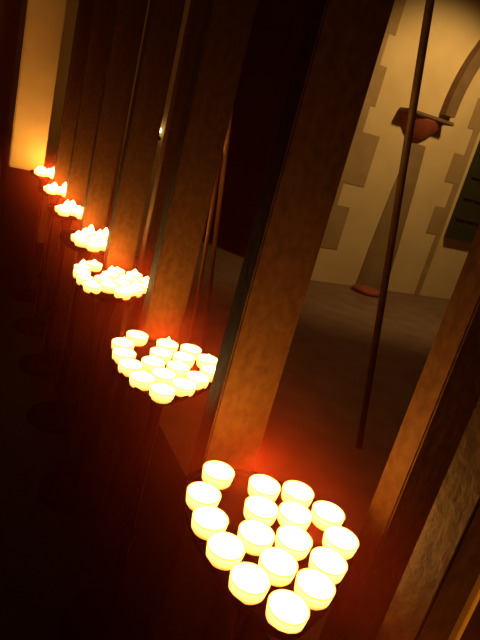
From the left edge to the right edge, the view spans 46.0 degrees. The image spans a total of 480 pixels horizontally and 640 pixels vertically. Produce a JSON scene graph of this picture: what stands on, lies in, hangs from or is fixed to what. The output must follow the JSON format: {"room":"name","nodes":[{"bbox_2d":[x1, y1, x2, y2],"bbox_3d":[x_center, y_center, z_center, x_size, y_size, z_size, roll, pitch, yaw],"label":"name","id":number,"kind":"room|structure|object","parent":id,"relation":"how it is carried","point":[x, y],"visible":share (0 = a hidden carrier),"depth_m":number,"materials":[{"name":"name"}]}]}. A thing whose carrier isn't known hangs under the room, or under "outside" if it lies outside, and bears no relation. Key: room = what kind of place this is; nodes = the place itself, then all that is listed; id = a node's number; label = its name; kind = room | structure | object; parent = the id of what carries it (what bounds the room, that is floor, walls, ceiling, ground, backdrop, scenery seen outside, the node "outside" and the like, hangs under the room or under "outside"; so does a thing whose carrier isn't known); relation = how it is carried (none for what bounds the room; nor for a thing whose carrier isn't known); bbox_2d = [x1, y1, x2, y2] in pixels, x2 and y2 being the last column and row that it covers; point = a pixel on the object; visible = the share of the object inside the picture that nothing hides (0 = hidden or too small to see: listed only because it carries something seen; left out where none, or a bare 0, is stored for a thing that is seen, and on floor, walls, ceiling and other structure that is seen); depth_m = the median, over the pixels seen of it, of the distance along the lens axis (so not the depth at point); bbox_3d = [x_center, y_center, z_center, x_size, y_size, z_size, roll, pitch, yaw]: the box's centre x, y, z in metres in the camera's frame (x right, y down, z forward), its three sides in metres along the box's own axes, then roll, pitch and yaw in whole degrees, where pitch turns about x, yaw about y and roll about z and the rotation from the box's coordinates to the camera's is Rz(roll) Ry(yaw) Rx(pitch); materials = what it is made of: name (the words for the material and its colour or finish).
{"room":"house of worship","nodes":[
{"label":"house of worship","id":0,"kind":"room"},
{"bbox_2d":[4,0,66,169],"bbox_3d":[-1.172,-2.544,3.558,0.220,3.100,0.580,5,20,-27],"label":"wall pier","id":1,"kind":"object","parent":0,"point":[41,22],"visible":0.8,"depth_m":3.64,"materials":[{"name":"paint"}]},
{"bbox_2d":[0,232,479,639],"bbox_3d":[1.105,0.421,4.325,10.400,0.100,8.400,5,20,-27],"label":"floor","id":2,"kind":"structure","parent":0,"point":[309,438],"depth_m":2.76,"materials":[{"name":"wood"}]},
{"bbox_2d":[0,154,39,283],"bbox_3d":[-1.652,-0.752,4.160,0.240,0.800,0.600,5,20,-27],"label":"trim","id":3,"kind":"structure","parent":2,"relation":"on","point":[19,193],"depth_m":3.90,"materials":[{"name":"brown wood"}]},
{"bbox_2d":[7,170,52,302],"bbox_3d":[-1.351,-0.548,3.737,0.260,0.834,0.260,5,20,-27],"label":"candle stand","id":4,"kind":"object","parent":2,"relation":"on","point":[28,295],"visible":0.78,"depth_m":3.76,"materials":[{"name":"metal"}]},
{"bbox_2d":[12,185,64,336],"bbox_3d":[-1.133,-0.336,3.279,0.260,0.834,0.260,5,20,-27],"label":"candle stand","id":5,"kind":"object","parent":2,"relation":"on","point":[35,326],"visible":0.73,"depth_m":3.31,"materials":[{"name":"metal"}]},
{"bbox_2d":[18,204,79,376],"bbox_3d":[-0.934,-0.142,2.862,0.260,0.834,0.262,5,20,-27],"label":"candle stand","id":6,"kind":"object","parent":2,"relation":"on","point":[44,364],"visible":0.73,"depth_m":2.90,"materials":[{"name":"metal"}]},
{"bbox_2d":[58,203,69,216],"bbox_3d":[-0.824,-0.521,2.653,0.057,0.060,0.057,3,21,-32],"label":"votive candle","id":7,"kind":"object","parent":6,"relation":"on","point":[63,211],"visible":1,"depth_m":2.64,"materials":[{"name":"white wax"}]},
{"bbox_2d":[58,210,69,216],"bbox_3d":[-0.829,-0.504,2.659,0.057,0.023,0.057,3,21,-32],"label":"cup","id":8,"kind":"object","parent":7,"relation":"on","point":[66,213],"depth_m":2.64,"materials":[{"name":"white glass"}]},
{"bbox_2d":[34,0,94,314],"bbox_3d":[-0.795,-1.834,3.043,0.100,3.900,0.055,5,20,-27],"label":"wooden post","id":9,"kind":"object","parent":2,"relation":"on","point":[85,7],"visible":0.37,"depth_m":3.24,"materials":[{"name":"brown wood"}]},
{"bbox_2d":[26,230,103,432],"bbox_3d":[-0.728,0.059,2.429,0.260,0.834,0.282,5,20,-27],"label":"candle stand","id":10,"kind":"object","parent":2,"relation":"on","point":[57,416],"visible":0.68,"depth_m":2.47,"materials":[{"name":"metal"}]},
{"bbox_2d":[75,232,88,247],"bbox_3d":[-0.620,-0.318,2.220,0.057,0.055,0.057,11,18,-11],"label":"votive candle","id":11,"kind":"object","parent":10,"relation":"on","point":[81,241],"visible":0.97,"depth_m":2.21,"materials":[{"name":"white wax"}]},
{"bbox_2d":[75,240,85,247],"bbox_3d":[-0.624,-0.303,2.225,0.057,0.023,0.057,11,18,-11],"label":"cup","id":12,"kind":"object","parent":11,"relation":"on","point":[80,243],"depth_m":2.20,"materials":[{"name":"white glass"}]},
{"bbox_2d":[86,242,100,251],"bbox_3d":[-0.571,-0.288,2.200,0.057,0.037,0.057,19,18,11],"label":"votive candle","id":13,"kind":"object","parent":10,"relation":"on","point":[92,247],"visible":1,"depth_m":2.19,"materials":[{"name":"white wax"}]},
{"bbox_2d":[42,0,116,348],"bbox_3d":[-0.592,-1.637,2.618,0.100,3.900,0.055,5,20,-27],"label":"wooden post","id":14,"kind":"object","parent":2,"relation":"on","point":[103,15],"visible":0.76,"depth_m":2.83,"materials":[{"name":"brown wood"}]},
{"bbox_2d":[38,268,145,513],"bbox_3d":[-0.538,0.252,2.004,0.295,0.834,0.276,26,21,31],"label":"candle stand","id":15,"kind":"object","parent":2,"relation":"on","point":[77,490],"visible":0.76,"depth_m":2.05,"materials":[{"name":"metal"}]},
{"bbox_2d":[73,266,90,277],"bbox_3d":[-0.514,-0.156,1.841,0.057,0.044,0.057,-1,24,-40],"label":"votive candle","id":16,"kind":"object","parent":15,"relation":"on","point":[81,270],"visible":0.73,"depth_m":1.83,"materials":[{"name":"white wax"}]},
{"bbox_2d":[74,259,90,270],"bbox_3d":[-0.527,-0.180,1.893,0.057,0.050,0.057,23,20,24],"label":"votive candle","id":17,"kind":"object","parent":15,"relation":"on","point":[82,263],"visible":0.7,"depth_m":1.89,"materials":[{"name":"white wax"}]},
{"bbox_2d":[76,271,94,285],"bbox_3d":[-0.489,-0.135,1.792,0.057,0.047,0.057,16,18,3],"label":"votive candle","id":18,"kind":"object","parent":15,"relation":"on","point":[80,279],"visible":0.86,"depth_m":1.78,"materials":[{"name":"white wax"}]},
{"bbox_2d":[76,277,94,285],"bbox_3d":[-0.492,-0.123,1.796,0.057,0.023,0.057,16,18,3],"label":"cup","id":19,"kind":"object","parent":18,"relation":"attached to","point":[79,280],"depth_m":1.78,"materials":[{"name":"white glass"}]},
{"bbox_2d":[83,280,101,293],"bbox_3d":[-0.456,-0.106,1.746,0.057,0.039,0.057,1,23,-37],"label":"votive candle","id":20,"kind":"object","parent":15,"relation":"on","point":[92,286],"visible":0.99,"depth_m":1.73,"materials":[{"name":"white wax"}]},
{"bbox_2d":[86,260,102,271],"bbox_3d":[-0.507,-0.193,1.964,0.057,0.038,0.057,12,18,-10],"label":"votive candle","id":21,"kind":"object","parent":15,"relation":"on","point":[95,266],"visible":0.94,"depth_m":1.95,"materials":[{"name":"white wax"}]},
{"bbox_2d":[94,273,111,283],"bbox_3d":[-0.445,-0.135,1.836,0.057,0.043,0.057,14,18,-5],"label":"votive candle","id":22,"kind":"object","parent":15,"relation":"on","point":[103,277],"visible":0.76,"depth_m":1.83,"materials":[{"name":"white wax"}]},
{"bbox_2d":[100,279,117,293],"bbox_3d":[-0.415,-0.111,1.789,0.057,0.041,0.057,6,20,-27],"label":"votive candle","id":23,"kind":"object","parent":15,"relation":"on","point":[108,286],"visible":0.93,"depth_m":1.78,"materials":[{"name":"white wax"}]},
{"bbox_2d":[101,286,113,293],"bbox_3d":[-0.417,-0.102,1.792,0.057,0.023,0.057,6,20,-27],"label":"cup","id":24,"kind":"object","parent":23,"relation":"on","point":[106,289],"depth_m":1.77,"materials":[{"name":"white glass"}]},
{"bbox_2d":[102,266,118,281],"bbox_3d":[-0.434,-0.158,1.896,0.057,0.053,0.057,21,19,19],"label":"votive candle","id":25,"kind":"object","parent":15,"relation":"on","point":[110,273],"visible":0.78,"depth_m":1.89,"materials":[{"name":"white wax"}]},
{"bbox_2d":[113,274,130,286],"bbox_3d":[-0.385,-0.126,1.845,0.057,0.050,0.057,24,20,26],"label":"votive candle","id":26,"kind":"object","parent":15,"relation":"on","point":[121,281],"visible":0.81,"depth_m":1.84,"materials":[{"name":"white wax"}]},
{"bbox_2d":[114,285,131,299],"bbox_3d":[-0.365,-0.090,1.766,0.057,0.042,0.057,0,23,-39],"label":"votive candle","id":27,"kind":"object","parent":15,"relation":"on","point":[123,292],"visible":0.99,"depth_m":1.75,"materials":[{"name":"white wax"}]},
{"bbox_2d":[114,290,131,299],"bbox_3d":[-0.367,-0.081,1.769,0.057,0.023,0.057,0,23,-39],"label":"cup","id":28,"kind":"object","parent":27,"relation":"attached to","point":[125,294],"depth_m":1.75,"materials":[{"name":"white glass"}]},
{"bbox_2d":[126,269,142,280],"bbox_3d":[-0.368,-0.158,1.967,0.057,0.042,0.057,7,20,-24],"label":"votive candle","id":29,"kind":"object","parent":15,"relation":"on","point":[134,273],"visible":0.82,"depth_m":1.96,"materials":[{"name":"white wax"}]},
{"bbox_2d":[126,280,143,297],"bbox_3d":[-0.337,-0.105,1.815,0.057,0.053,0.057,24,20,26],"label":"votive candle","id":30,"kind":"object","parent":15,"relation":"on","point":[137,291],"visible":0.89,"depth_m":1.81,"materials":[{"name":"white wax"}]},
{"bbox_2d":[131,291,142,297],"bbox_3d":[-0.341,-0.091,1.820,0.057,0.023,0.057,24,20,26],"label":"cup","id":31,"kind":"object","parent":30,"relation":"on","point":[134,293],"depth_m":1.80,"materials":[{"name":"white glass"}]},
{"bbox_2d":[54,0,145,394],"bbox_3d":[-0.386,-1.437,2.185,0.100,3.900,0.055,5,20,-27],"label":"wooden post","id":32,"kind":"object","parent":2,"relation":"on","point":[128,17],"visible":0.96,"depth_m":2.40,"materials":[{"name":"brown wood"}]},
{"bbox_2d":[87,0,147,330],"bbox_3d":[-0.528,-1.738,2.969,0.100,3.900,0.055,5,20,-27],"label":"wooden post","id":33,"kind":"object","parent":2,"relation":"on","point":[146,2],"visible":0.24,"depth_m":3.19,"materials":[{"name":"brown wood"}]},
{"bbox_2d":[69,0,185,458],"bbox_3d":[-0.176,-1.232,1.744,0.100,3.900,0.055,5,20,-27],"label":"wooden post","id":34,"kind":"object","parent":2,"relation":"on","point":[164,18],"visible":0.9,"depth_m":1.97,"materials":[{"name":"brown wood"}]},
{"bbox_2d":[59,336,211,639],"bbox_3d":[-0.276,0.494,1.495,0.271,0.834,0.342,5,20,-27],"label":"candle stand","id":35,"kind":"object","parent":2,"relation":"on","point":[112,612],"visible":0.7,"depth_m":1.57,"materials":[{"name":"metal"}]},
{"bbox_2d":[111,337,134,349],"bbox_3d":[-0.288,0.059,1.391,0.057,0.038,0.057,-1,24,-41],"label":"votive candle","id":36,"kind":"object","parent":35,"relation":"on","point":[116,342],"visible":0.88,"depth_m":1.39,"materials":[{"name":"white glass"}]},
{"bbox_2d":[111,343,133,349],"bbox_3d":[-0.290,0.066,1.394,0.057,0.023,0.057,-1,24,-41],"label":"cup","id":37,"kind":"object","parent":36,"relation":"on","point":[127,345],"depth_m":1.38,"materials":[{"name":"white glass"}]},
{"bbox_2d":[112,347,136,363],"bbox_3d":[-0.275,0.082,1.339,0.057,0.034,0.057,3,21,-32],"label":"votive candle","id":38,"kind":"object","parent":35,"relation":"on","point":[118,353],"visible":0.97,"depth_m":1.33,"materials":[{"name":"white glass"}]},
{"bbox_2d":[118,358,142,376],"bbox_3d":[-0.251,0.106,1.290,0.057,0.032,0.057,18,18,9],"label":"votive candle","id":39,"kind":"object","parent":35,"relation":"on","point":[126,366],"visible":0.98,"depth_m":1.28,"materials":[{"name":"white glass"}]},
{"bbox_2d":[118,364,141,376],"bbox_3d":[-0.252,0.110,1.292,0.057,0.023,0.057,18,18,9],"label":"cup","id":40,"kind":"object","parent":39,"relation":"attached to","point":[126,369],"depth_m":1.27,"materials":[{"name":"white glass"}]},
{"bbox_2d":[126,330,147,345],"bbox_3d":[-0.267,0.044,1.462,0.057,0.033,0.057,3,22,-33],"label":"votive candle","id":41,"kind":"object","parent":35,"relation":"on","point":[139,338],"visible":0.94,"depth_m":1.45,"materials":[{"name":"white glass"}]},
{"bbox_2d":[129,370,154,390],"bbox_3d":[-0.215,0.128,1.243,0.057,0.039,0.057,16,18,3],"label":"votive candle","id":42,"kind":"object","parent":35,"relation":"on","point":[142,380],"visible":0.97,"depth_m":1.23,"materials":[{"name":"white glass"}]},
{"bbox_2d":[129,377,153,390],"bbox_3d":[-0.217,0.135,1.246,0.057,0.023,0.057,16,18,3],"label":"cup","id":43,"kind":"object","parent":42,"relation":"on","point":[143,383],"depth_m":1.23,"materials":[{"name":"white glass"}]},
{"bbox_2d":[141,355,165,372],"bbox_3d":[-0.204,0.100,1.332,0.057,0.040,0.057,24,20,26],"label":"votive candle","id":44,"kind":"object","parent":35,"relation":"on","point":[149,362],"visible":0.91,"depth_m":1.32,"materials":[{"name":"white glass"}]},
{"bbox_2d":[150,347,172,363],"bbox_3d":[-0.195,0.083,1.395,0.057,0.037,0.057,18,18,8],"label":"votive candle","id":45,"kind":"object","parent":35,"relation":"on","point":[165,354],"visible":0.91,"depth_m":1.39,"materials":[{"name":"white wax"}]},
{"bbox_2d":[150,352,171,363],"bbox_3d":[-0.197,0.090,1.397,0.057,0.023,0.057,18,18,8],"label":"cup","id":46,"kind":"object","parent":45,"relation":"attached to","point":[166,356],"depth_m":1.38,"materials":[{"name":"white glass"}]},
{"bbox_2d":[149,382,175,403],"bbox_3d":[-0.167,0.153,1.213,0.057,0.034,0.057,7,20,-24],"label":"votive candle","id":47,"kind":"object","parent":35,"relation":"on","point":[162,393],"visible":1,"depth_m":1.20,"materials":[{"name":"white wax"}]},
{"bbox_2d":[149,390,174,403],"bbox_3d":[-0.168,0.159,1.215,0.057,0.023,0.057,7,20,-24],"label":"cup","id":48,"kind":"object","parent":47,"relation":"on","point":[159,396],"depth_m":1.20,"materials":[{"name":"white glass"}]},
{"bbox_2d":[151,367,175,384],"bbox_3d":[-0.175,0.128,1.288,0.057,0.030,0.057,-1,24,-41],"label":"votive candle","id":49,"kind":"object","parent":35,"relation":"on","point":[162,375],"visible":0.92,"depth_m":1.28,"materials":[{"name":"white wax"}]},
{"bbox_2d":[156,337,178,352],"bbox_3d":[-0.186,0.062,1.454,0.057,0.042,0.057,26,21,31],"label":"votive candle","id":50,"kind":"object","parent":35,"relation":"on","point":[167,343],"visible":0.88,"depth_m":1.45,"materials":[{"name":"white wax"}]},
{"bbox_2d":[167,360,189,377],"bbox_3d":[-0.146,0.111,1.343,0.057,0.041,0.057,-1,24,-40],"label":"votive candle","id":51,"kind":"object","parent":35,"relation":"on","point":[180,368],"visible":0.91,"depth_m":1.33,"materials":[{"name":"white wax"}]},
{"bbox_2d":[167,366,189,377],"bbox_3d":[-0.148,0.120,1.345,0.057,0.023,0.057,-1,24,-40],"label":"cup","id":52,"kind":"object","parent":51,"relation":"on","point":[180,371],"depth_m":1.33,"materials":[{"name":"white glass"}]},
{"bbox_2d":[171,377,196,396],"bbox_3d":[-0.126,0.149,1.264,0.057,0.031,0.057,28,22,35],"label":"votive candle","id":53,"kind":"object","parent":35,"relation":"on","point":[183,386],"visible":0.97,"depth_m":1.25,"materials":[{"name":"white wax"}]},
{"bbox_2d":[171,383,194,396],"bbox_3d":[-0.127,0.153,1.265,0.057,0.023,0.057,28,22,35],"label":"cup","id":54,"kind":"object","parent":53,"relation":"on","point":[182,389],"depth_m":1.25,"materials":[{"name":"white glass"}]},
{"bbox_2d":[173,352,195,367],"bbox_3d":[-0.140,0.097,1.404,0.057,0.033,0.057,17,18,5],"label":"votive candle","id":55,"kind":"object","parent":35,"relation":"on","point":[185,357],"visible":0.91,"depth_m":1.40,"materials":[{"name":"white wax"}]},
{"bbox_2d":[173,357,194,367],"bbox_3d":[-0.141,0.102,1.406,0.057,0.023,0.057,17,18,5],"label":"cup","id":56,"kind":"object","parent":55,"relation":"attached to","point":[190,361],"depth_m":1.39,"materials":[{"name":"white glass"}]},
{"bbox_2d":[180,344,201,359],"bbox_3d":[-0.128,0.081,1.466,0.057,0.030,0.057,24,20,25],"label":"votive candle","id":57,"kind":"object","parent":35,"relation":"on","point":[192,349],"visible":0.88,"depth_m":1.46,"materials":[{"name":"white wax"}]},
{"bbox_2d":[186,371,209,389],"bbox_3d":[-0.099,0.136,1.315,0.057,0.036,0.057,3,22,-33],"label":"votive candle","id":58,"kind":"object","parent":35,"relation":"on","point":[201,379],"visible":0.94,"depth_m":1.31,"materials":[{"name":"white wax"}]},
{"bbox_2d":[186,377,208,389],"bbox_3d":[-0.100,0.143,1.317,0.057,0.023,0.057,3,22,-33],"label":"cup","id":59,"kind":"object","parent":58,"relation":"on","point":[201,382],"depth_m":1.30,"materials":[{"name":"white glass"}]},
{"bbox_2d":[196,354,217,367],"bbox_3d":[-0.082,0.102,1.428,0.057,0.037,0.057,8,19,-21],"label":"votive candle","id":60,"kind":"object","parent":35,"relation":"on","point":[202,359],"visible":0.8,"depth_m":1.42,"materials":[{"name":"white wax"}]},
{"bbox_2d":[196,359,215,367],"bbox_3d":[-0.084,0.109,1.430,0.057,0.023,0.057,8,19,-21],"label":"cup","id":61,"kind":"object","parent":60,"relation":"attached to","point":[199,362],"depth_m":1.41,"materials":[{"name":"white glass"}]},
{"bbox_2d":[200,364,215,381],"bbox_3d":[-0.070,0.125,1.372,0.057,0.036,0.057,-5,26,-46],"label":"votive candle","id":62,"kind":"object","parent":35,"relation":"on","point":[208,369],"visible":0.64,"depth_m":1.36,"materials":[{"name":"white wax"}]},
{"bbox_2d":[200,369,212,381],"bbox_3d":[-0.071,0.131,1.374,0.057,0.023,0.057,-5,26,-46],"label":"cup","id":63,"kind":"object","parent":62,"relation":"on","point":[209,372],"depth_m":1.35,"materials":[{"name":"white glass"}]},
{"bbox_2d":[107,0,206,424],"bbox_3d":[-0.091,-1.313,2.053,0.100,3.900,0.055,5,20,-27],"label":"wooden post","id":64,"kind":"object","parent":2,"relation":"on","point":[197,7],"visible":0.51,"depth_m":2.25,"materials":[{"name":"brown wood"}]},
{"bbox_2d":[93,0,257,557],"bbox_3d":[0.047,-1.019,1.288,0.110,3.900,0.055,5,20,-27],"label":"wooden post","id":65,"kind":"object","parent":2,"relation":"on","point":[226,27],"visible":0.76,"depth_m":1.51,"materials":[{"name":"brown wood"}]},
{"bbox_2d":[188,155,222,343],"bbox_3d":[-0.217,-0.338,3.343,0.121,1.252,0.024,5,20,-27],"label":"metal rod","id":66,"kind":"object","parent":2,"relation":"on","point":[213,199],"visible":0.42,"depth_m":3.32,"materials":[{"name":"orange metal"}]},
{"bbox_2d":[200,106,233,353],"bbox_3d":[0.011,-1.565,2.882,0.531,3.904,0.028,5,20,-27],"label":"metal rod","id":67,"kind":"object","parent":2,"relation":"on","point":[226,145],"visible":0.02,"depth_m":3.29,"materials":[{"name":"orange metal"}]},
{"bbox_2d":[145,0,394,639],"bbox_3d":[0.258,-0.799,0.800,0.120,3.900,0.055,5,20,-27],"label":"wooden post","id":68,"kind":"object","parent":2,"relation":"on","point":[341,41],"visible":1,"depth_m":1.00,"materials":[{"name":"brown wood"}]},
{"bbox_2d":[183,468,356,639],"bbox_3d":[-0.045,0.717,1.015,0.275,0.834,0.353,5,20,-27],"label":"candle stand","id":69,"kind":"object","parent":2,"relation":"on","point":[232,501],"visible":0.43,"depth_m":0.88,"materials":[{"name":"metal"}]},
{"bbox_2d":[186,481,220,509],"bbox_3d":[-0.060,0.285,0.912,0.057,0.031,0.057,26,21,31],"label":"votive candle","id":70,"kind":"object","parent":69,"relation":"on","point":[199,493],"visible":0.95,"depth_m":0.91,"materials":[{"name":"white wax"}]},
{"bbox_2d":[186,492,218,509],"bbox_3d":[-0.061,0.289,0.913,0.057,0.023,0.057,26,21,31],"label":"cup","id":71,"kind":"object","parent":70,"relation":"on","point":[193,499],"depth_m":0.90,"materials":[{"name":"white glass"}]},
{"bbox_2d":[191,505,228,539],"bbox_3d":[-0.046,0.306,0.859,0.057,0.032,0.057,-1,24,-41],"label":"votive candle","id":72,"kind":"object","parent":69,"relation":"on","point":[207,520],"visible":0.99,"depth_m":0.85,"materials":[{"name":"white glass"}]},
{"bbox_2d":[191,515,226,539],"bbox_3d":[-0.047,0.310,0.860,0.057,0.023,0.057,-2,24,-41],"label":"cup","id":73,"kind":"object","parent":72,"relation":"on","point":[203,526],"depth_m":0.85,"materials":[{"name":"white glass"}]},
{"bbox_2d":[202,460,234,489],"bbox_3d":[-0.039,0.270,0.982,0.057,0.026,0.057,11,18,-11],"label":"votive candle","id":74,"kind":"object","parent":69,"relation":"on","point":[219,474],"visible":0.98,"depth_m":0.97,"materials":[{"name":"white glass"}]},
{"bbox_2d":[202,470,232,489],"bbox_3d":[-0.040,0.271,0.982,0.057,0.023,0.057,11,18,-11],"label":"cup","id":75,"kind":"object","parent":74,"relation":"on","point":[221,479],"depth_m":0.97,"materials":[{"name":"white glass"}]},
{"bbox_2d":[206,531,245,569],"bbox_3d":[-0.021,0.329,0.810,0.057,0.033,0.057,11,18,-12],"label":"votive candle","id":76,"kind":"object","parent":69,"relation":"on","point":[224,550],"visible":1,"depth_m":0.80,"materials":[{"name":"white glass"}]},
{"bbox_2d":[206,544,242,569],"bbox_3d":[-0.022,0.333,0.812,0.057,0.023,0.057,11,18,-12],"label":"cup","id":77,"kind":"object","parent":76,"relation":"on","point":[222,556],"depth_m":0.79,"materials":[{"name":"white glass"}]},
{"bbox_2d":[228,562,270,604],"bbox_3d":[0.012,0.356,0.764,0.057,0.027,0.057,8,19,-22],"label":"votive candle","id":78,"kind":"object","parent":69,"relation":"on","point":[249,582],"visible":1,"depth_m":0.76,"materials":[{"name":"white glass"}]},
{"bbox_2d":[228,576,267,604],"bbox_3d":[0.011,0.358,0.765,0.057,0.023,0.057,8,19,-22],"label":"cup","id":79,"kind":"object","parent":78,"relation":"on","point":[250,590],"depth_m":0.75,"materials":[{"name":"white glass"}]},
{"bbox_2d":[237,519,274,555],"bbox_3d":[0.023,0.329,0.854,0.057,0.026,0.057,20,19,14],"label":"votive candle","id":80,"kind":"object","parent":69,"relation":"on","point":[256,535],"visible":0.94,"depth_m":0.85,"materials":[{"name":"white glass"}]},
{"bbox_2d":[237,531,272,555],"bbox_3d":[0.022,0.331,0.855,0.057,0.023,0.057,20,19,14],"label":"cup","id":81,"kind":"object","parent":80,"relation":"on","point":[255,542],"depth_m":0.84,"materials":[{"name":"white glass"}]},
{"bbox_2d":[243,495,278,525],"bbox_3d":[0.033,0.310,0.916,0.057,0.028,0.057,29,22,36],"label":"votive candle","id":82,"kind":"object","parent":69,"relation":"on","point":[256,507],"visible":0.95,"depth_m":0.91,"materials":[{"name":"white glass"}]},
{"bbox_2d":[243,504,276,525],"bbox_3d":[0.033,0.312,0.917,0.057,0.023,0.057,29,22,36],"label":"cup","id":83,"kind":"object","parent":82,"relation":"on","point":[266,513],"depth_m":0.90,"materials":[{"name":"white glass"}]},
{"bbox_2d":[248,474,280,501],"bbox_3d":[0.041,0.293,0.977,0.057,0.026,0.057,16,18,2],"label":"votive candle","id":84,"kind":"object","parent":69,"relation":"on","point":[259,484],"visible":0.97,"depth_m":0.97,"materials":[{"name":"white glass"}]},
{"bbox_2d":[258,547,297,586],"bbox_3d":[0.053,0.352,0.807,0.057,0.027,0.057,8,19,-21],"label":"votive candle","id":85,"kind":"object","parent":69,"relation":"on","point":[280,565],"visible":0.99,"depth_m":0.80,"materials":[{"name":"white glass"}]},
{"bbox_2d":[265,589,309,632],"bbox_3d":[0.061,0.377,0.733,0.057,0.032,0.057,18,18,9],"label":"votive candle","id":86,"kind":"object","parent":69,"relation":"on","point":[287,611],"visible":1,"depth_m":0.73,"materials":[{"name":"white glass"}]},
{"bbox_2d":[265,602,306,632],"bbox_3d":[0.060,0.381,0.734,0.057,0.023,0.057,18,18,9],"label":"cup","id":87,"kind":"object","parent":86,"relation":"on","point":[287,617],"depth_m":0.72,"materials":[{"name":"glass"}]},
{"bbox_2d":[275,525,312,560],"bbox_3d":[0.081,0.341,0.865,0.057,0.026,0.057,9,19,-19],"label":"votive candle","id":88,"kind":"object","parent":69,"relation":"on","point":[295,540],"visible":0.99,"depth_m":0.86,"materials":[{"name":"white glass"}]},
{"bbox_2d":[277,501,312,530],"bbox_3d":[0.089,0.320,0.924,0.057,0.032,0.057,20,19,15],"label":"votive candle","id":89,"kind":"object","parent":69,"relation":"on","point":[294,513],"visible":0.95,"depth_m":0.92,"materials":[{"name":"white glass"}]},
{"bbox_2d":[277,512,310,530],"bbox_3d":[0.088,0.325,0.925,0.057,0.023,0.057,20,19,15],"label":"cup","id":90,"kind":"object","parent":89,"relation":"on","point":[302,520],"depth_m":0.91,"materials":[{"name":"glass"}]},
{"bbox_2d":[281,480,313,507],"bbox_3d":[0.100,0.304,0.985,0.057,0.030,0.057,-2,25,-43],"label":"votive candle","id":91,"kind":"object","parent":69,"relation":"on","point":[292,490],"visible":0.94,"depth_m":0.98,"materials":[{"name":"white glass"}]},
{"bbox_2d":[294,568,335,609],"bbox_3d":[0.102,0.374,0.784,0.057,0.026,0.057,25,20,27],"label":"votive candle","id":92,"kind":"object","parent":69,"relation":"on","point":[314,586],"visible":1,"depth_m":0.78,"materials":[{"name":"white wax"}]},
{"bbox_2d":[308,547,347,583],"bbox_3d":[0.129,0.363,0.835,0.057,0.027,0.057,3,21,-32],"label":"votive candle","id":93,"kind":"object","parent":69,"relation":"on","point":[329,561],"visible":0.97,"depth_m":0.83,"materials":[{"name":"white wax"}]},
{"bbox_2d":[311,500,344,530],"bbox_3d":[0.147,0.327,0.949,0.057,0.032,0.057,12,18,-10],"label":"votive candle","id":94,"kind":"object","parent":69,"relation":"on","point":[325,514],"visible":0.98,"depth_m":0.94,"materials":[{"name":"white wax"}]},
{"bbox_2d":[322,525,358,559],"bbox_3d":[0.158,0.352,0.893,0.057,0.027,0.057,3,21,-32],"label":"votive candle","id":95,"kind":"object","parent":69,"relation":"on","point":[342,540],"visible":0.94,"depth_m":0.89,"materials":[{"name":"white wax"}]},
{"bbox_2d":[352,284,379,296],"bbox_3d":[1.500,-0.361,6.673,0.353,0.080,0.356,5,20,-27],"label":"stone base","id":96,"kind":"object","parent":2,"relation":"on","point":[366,290],"visible":0.97,"depth_m":6.57,"materials":[{"name":"stone"}]},
{"bbox_2d":[356,0,434,448],"bbox_3d":[0.730,-1.148,2.217,0.903,3.907,0.034,5,20,-27],"label":"metal rod","id":97,"kind":"object","parent":2,"relation":"on","point":[429,4],"visible":1,"depth_m":2.49,"materials":[{"name":"brown metal"}]},
{"bbox_2d":[318,224,479,639],"bbox_3d":[0.564,-0.676,0.679,0.100,3.900,0.055,5,20,-27],"label":"wooden post","id":98,"kind":"object","parent":2,"relation":"on","point":[446,395],"visible":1,"depth_m":0.96,"materials":[{"name":"brown wood"}]},
{"bbox_2d":[375,397,479,639],"bbox_3d":[0.508,-0.599,0.407,0.074,3.900,0.063,5,20,-27],"label":"wooden post","id":99,"kind":"object","parent":2,"relation":"on","point":[437,594],"visible":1,"depth_m":0.69,"materials":[{"name":"brown wood"}]},
{"bbox_2d":[0,0,479,298],"bbox_3d":[0.613,-2.375,5.772,10.400,3.900,0.300,5,20,-27],"label":"wall","id":100,"kind":"structure","parent":0,"point":[455,24],"depth_m":6.26,"materials":[{"name":"beige paint"}]},
{"bbox_2d":[320,0,405,249],"bbox_3d":[1.339,-2.263,5.987,0.580,3.920,0.006,5,20,-27],"label":"trim","id":101,"kind":"structure","parent":100,"relation":"attached to","point":[363,147],"depth_m":6.17,"materials":[{"name":"stone"}]},
{"bbox_2d":[356,143,425,289],"bbox_3d":[1.832,-1.188,6.695,0.480,1.750,0.048,5,20,-27],"label":"column","id":102,"kind":"structure","parent":100,"relation":"attached to","point":[371,272],"depth_m":6.70,"materials":[{"name":"stone"}]},
{"bbox_2d":[399,107,453,141],"bbox_3d":[2.029,-2.118,6.266,0.660,0.300,0.200,5,20,-27],"label":"corbel","id":103,"kind":"object","parent":100,"relation":"attached to","point":[426,125],"visible":0.8,"depth_m":6.21,"materials":[{"name":"stone"}]},
{"bbox_2d":[414,98,479,294],"bbox_3d":[2.517,-1.447,6.926,0.260,2.420,0.006,5,20,-27],"label":"trim","id":104,"kind":"structure","parent":100,"relation":"attached to","point":[459,162],"depth_m":6.90,"materials":[{"name":"stone"}]},
{"bbox_2d":[439,40,479,117],"bbox_3d":[3.088,-3.054,6.397,1.360,1.742,0.100,5,20,-27],"label":"trim","id":105,"kind":"structure","parent":100,"relation":"attached to","point":[469,68],"depth_m":6.25,"materials":[{"name":"stone"}]},
{"bbox_2d":[444,140,479,242],"bbox_3d":[3.251,-1.590,7.159,1.130,1.300,0.090,5,20,-27],"label":"window","id":106,"kind":"structure","parent":100,"relation":"in","point":[474,182],"depth_m":7.03,"materials":[{"name":"green glass"}]},
{"bbox_2d":[204,0,310,244],"bbox_3d":[0.021,-2.756,6.436,2.100,3.900,1.570,5,20,-27],"label":"wall","id":107,"kind":"structure","parent":0,"point":[277,29],"depth_m":7.29,"materials":[{"name":"paint"}]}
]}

